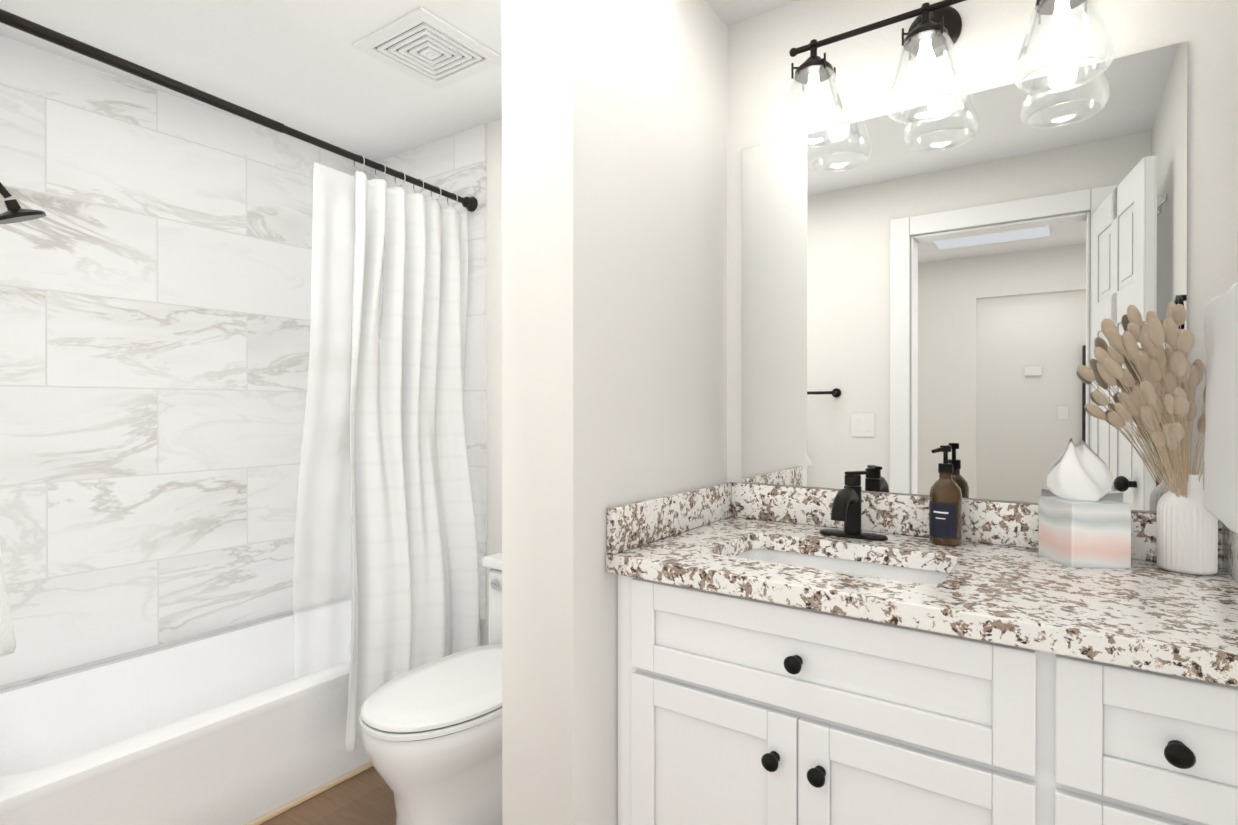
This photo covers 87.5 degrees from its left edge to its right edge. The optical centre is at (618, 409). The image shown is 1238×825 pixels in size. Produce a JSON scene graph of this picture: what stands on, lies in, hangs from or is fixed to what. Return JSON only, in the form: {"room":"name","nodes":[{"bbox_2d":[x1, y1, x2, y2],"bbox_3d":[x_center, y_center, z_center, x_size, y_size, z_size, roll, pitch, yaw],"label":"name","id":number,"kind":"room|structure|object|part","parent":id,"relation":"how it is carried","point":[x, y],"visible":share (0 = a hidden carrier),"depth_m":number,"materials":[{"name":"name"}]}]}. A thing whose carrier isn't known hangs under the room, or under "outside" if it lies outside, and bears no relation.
{"room":"bathroom","nodes":[
{"label":"bathroom","id":0,"kind":"room"},
{"bbox_2d":[260,766,395,824],"bbox_3d":[-1.369,1.242,-0.077,3.380,0.060,5.570,0,0,35],"label":"floor","id":1,"kind":"structure","parent":0,"point":[364,797],"depth_m":1.96,"materials":[{"name":"brown wood"}]},
{"bbox_2d":[0,598,480,824],"bbox_3d":[-1.279,1.027,2.176,0.742,0.352,1.509,0,0,35],"label":"bathtub","id":2,"kind":"object","parent":1,"relation":"on","point":[241,725],"visible":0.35,"depth_m":1.97,"materials":[{"name":"ceramic"}]},
{"bbox_3d":[-0.976,1.196,1.977,0.016,0.016,1.488,0,0,35],"label":"trim","id":3,"kind":"part","parent":2,"relation":"part of","materials":[{"name":"beige wood"}]},
{"bbox_2d":[359,552,501,824],"bbox_3d":[-0.402,0.858,1.957,0.456,0.692,0.793,0,0,35],"label":"toilet","id":4,"kind":"object","parent":1,"relation":"on","point":[432,736],"visible":0.56,"depth_m":1.72,"materials":[{"name":"ceramic"}]},
{"bbox_3d":[-0.455,0.802,1.880,0.386,0.046,0.606,0,0,35],"label":"seat","id":5,"kind":"part","parent":4,"relation":"part of","materials":[{"name":"white plastic"}]},
{"bbox_3d":[-0.440,1.016,1.902,0.376,0.377,0.639,0,0,35],"label":"bowl","id":6,"kind":"part","parent":4,"relation":"part of","materials":[{"name":"ceramic"}]},
{"bbox_3d":[-0.234,0.529,2.196,0.456,0.036,0.208,0,0,35],"label":"tank lid","id":7,"kind":"part","parent":4,"relation":"part of","materials":[{"name":"ceramic"}]},
{"bbox_3d":[-0.232,0.693,2.200,0.430,0.290,0.191,0,0,35],"label":"tank","id":8,"kind":"part","parent":4,"relation":"part of","materials":[{"name":"ceramic"}]},
{"bbox_3d":[-0.415,0.600,2.196,0.060,0.033,0.025,0,0,35],"label":"lever","id":9,"kind":"part","parent":4,"relation":"part of","materials":[{"name":"silver metal"}]},
{"bbox_2d":[606,471,1237,824],"bbox_3d":[0.596,0.681,1.348,1.103,1.051,0.624,0,0,35],"label":"bathroom vanity","id":10,"kind":"object","parent":1,"relation":"on","point":[851,653],"visible":0.98,"depth_m":1.16,"materials":[{"name":"white wood"}]},
{"bbox_2d":[735,549,948,583],"bbox_3d":[0.462,0.430,1.411,0.522,0.146,0.332,0,0,35],"label":"sink","id":11,"kind":"object","parent":10,"relation":"in","point":[921,573],"depth_m":1.52,"materials":[{"name":"white ceramic"}]},
{"bbox_2d":[819,471,887,540],"bbox_3d":[0.553,0.234,1.567,0.164,0.161,0.178,0,0,35],"label":"faucet","id":12,"kind":"object","parent":10,"relation":"on","point":[847,503],"depth_m":1.59,"materials":[{"name":"black metal"}]},
{"bbox_2d":[929,445,961,545],"bbox_3d":[0.765,0.200,1.516,0.068,0.230,0.076,0,0,35],"label":"soap dispenser","id":13,"kind":"object","parent":10,"relation":"on","point":[945,513],"visible":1,"depth_m":1.50,"materials":[{"name":"orange glass"}]},
{"bbox_2d":[1039,442,1130,567],"bbox_3d":[0.968,0.192,1.347,0.121,0.248,0.115,0,0,3],"label":"tissue box","id":14,"kind":"object","parent":10,"relation":"on","point":[1083,523],"visible":1,"depth_m":1.31,"materials":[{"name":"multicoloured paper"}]},
{"bbox_2d":[1077,301,1217,574],"bbox_3d":[1.009,0.052,1.224,0.231,0.528,0.299,0,0,35],"label":"vase","id":15,"kind":"object","parent":10,"relation":"on","point":[1187,532],"visible":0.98,"depth_m":1.24,"materials":[{"name":"ceramic"}]},
{"bbox_2d":[0,0,796,161],"bbox_3d":[-1.369,-1.168,-0.087,3.380,0.080,5.570,0,0,35],"label":"ceiling","id":16,"kind":"structure","parent":0,"point":[305,67],"depth_m":2.08,"materials":[{"name":"paint"}]},
{"bbox_2d":[353,7,501,88],"bbox_3d":[-0.598,-1.131,2.052,0.330,0.009,0.330,0,0,35],"label":"ceiling vent","id":17,"kind":"object","parent":16,"relation":"in","point":[426,47],"visible":0.98,"depth_m":2.03,"materials":[{"name":"white"}]},
{"bbox_2d":[480,119,501,645],"bbox_3d":[-0.467,0.031,2.612,1.780,2.340,0.117,0,0,35],"label":"wall","id":18,"kind":"structure","parent":0,"point":[494,301],"depth_m":2.56,"materials":[{"name":"paint"}]},
{"bbox_2d":[0,35,370,689],"bbox_3d":[-1.685,0.032,2.332,0.102,2.340,1.970,0,0,35],"label":"wall tiles","id":19,"kind":"structure","parent":18,"relation":"attached to","point":[156,293],"depth_m":2.29,"materials":[{"name":"tile"}]},
{"bbox_2d":[371,123,486,620],"bbox_3d":[-0.841,-0.147,2.795,0.753,1.984,0.009,0,0,35],"label":"wall tiles","id":20,"kind":"structure","parent":18,"relation":"attached to","point":[455,163],"depth_m":2.61,"materials":[{"name":"tile"}]},
{"bbox_2d":[502,0,727,824],"bbox_3d":[0.053,0.035,1.712,0.203,2.340,0.806,0,0,35],"label":"wall","id":21,"kind":"structure","parent":0,"point":[614,253],"depth_m":1.42,"materials":[{"name":"paint"}]},
{"bbox_2d":[727,0,1237,512],"bbox_3d":[0.813,0.035,1.685,1.380,2.340,0.176,0,0,35],"label":"wall","id":22,"kind":"structure","parent":0,"point":[761,60],"depth_m":1.54,"materials":[{"name":"paint"}]},
{"bbox_2d":[778,0,1115,147],"bbox_3d":[0.720,-0.844,1.513,0.703,0.294,0.203,0,0,35],"label":"sconce","id":23,"kind":"object","parent":22,"relation":"attached to","point":[934,32],"visible":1,"depth_m":1.49,"materials":[{"name":"clear glass"}]},
{"bbox_3d":[0.732,-0.916,1.530,0.652,0.150,0.162,0,0,35],"label":"frame","id":24,"kind":"part","parent":23,"relation":"part of","materials":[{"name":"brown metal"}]},
{"bbox_2d":[742,41,1186,510],"bbox_3d":[0.762,-0.271,1.606,0.980,0.967,0.006,0,0,35],"label":"mirror","id":25,"kind":"object","parent":22,"relation":"attached to","point":[969,275],"visible":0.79,"depth_m":1.55,"materials":[{"name":"clear glass"}]},
{"bbox_2d":[1237,236,1237,281],"bbox_3d":[0.817,0.039,0.589,0.120,2.340,1.970,0,0,35],"label":"wall","id":26,"kind":"structure","parent":0,"point":[1237,258],"depth_m":1.28,"materials":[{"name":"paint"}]},
{"bbox_2d":[1203,282,1237,532],"bbox_3d":[0.959,-0.061,0.970,0.081,0.486,0.385,0,0,35],"label":"towel","id":27,"kind":"object","parent":26,"relation":"attached to","point":[1220,316],"visible":1,"depth_m":1.01,"materials":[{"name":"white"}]},
{"bbox_3d":[-1.750,0.036,1.451,0.798,2.340,0.210,0,0,35],"label":"wall","id":28,"kind":"structure","parent":0,"visible":0},
{"bbox_2d":[0,182,45,223],"bbox_3d":[-1.659,-0.587,1.676,0.116,0.196,0.265,0,0,35],"label":"shower head","id":29,"kind":"object","parent":28,"relation":"attached to","point":[15,213],"visible":1,"depth_m":1.72},
{"bbox_2d":[0,9,480,753],"bbox_3d":[-1.007,0.091,1.984,0.338,1.925,1.515,0,0,35],"label":"shower curtain","id":30,"kind":"object","parent":28,"relation":"attached to","point":[414,579],"visible":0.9,"depth_m":2.24,"materials":[{"name":"white fabric"}]},
{"bbox_3d":[-0.975,-0.834,1.958,0.180,0.075,1.515,0,0,35],"label":"rod","id":31,"kind":"part","parent":30,"relation":"part of","materials":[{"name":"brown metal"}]},
{"bbox_3d":[-1.031,-0.077,0.866,0.738,0.048,0.072,0,0,35],"label":"towel bar","id":32,"kind":"object","parent":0,"visible":0},
{"bbox_2d":[0,546,15,656],"bbox_3d":[-0.998,0.107,0.938,0.534,0.404,0.078,0,0,35],"label":"hanging towel","id":33,"kind":"object","parent":32,"relation":"hanging from","point":[7,640],"visible":1,"depth_m":0.82,"materials":[{"name":"fabric"}]}
]}

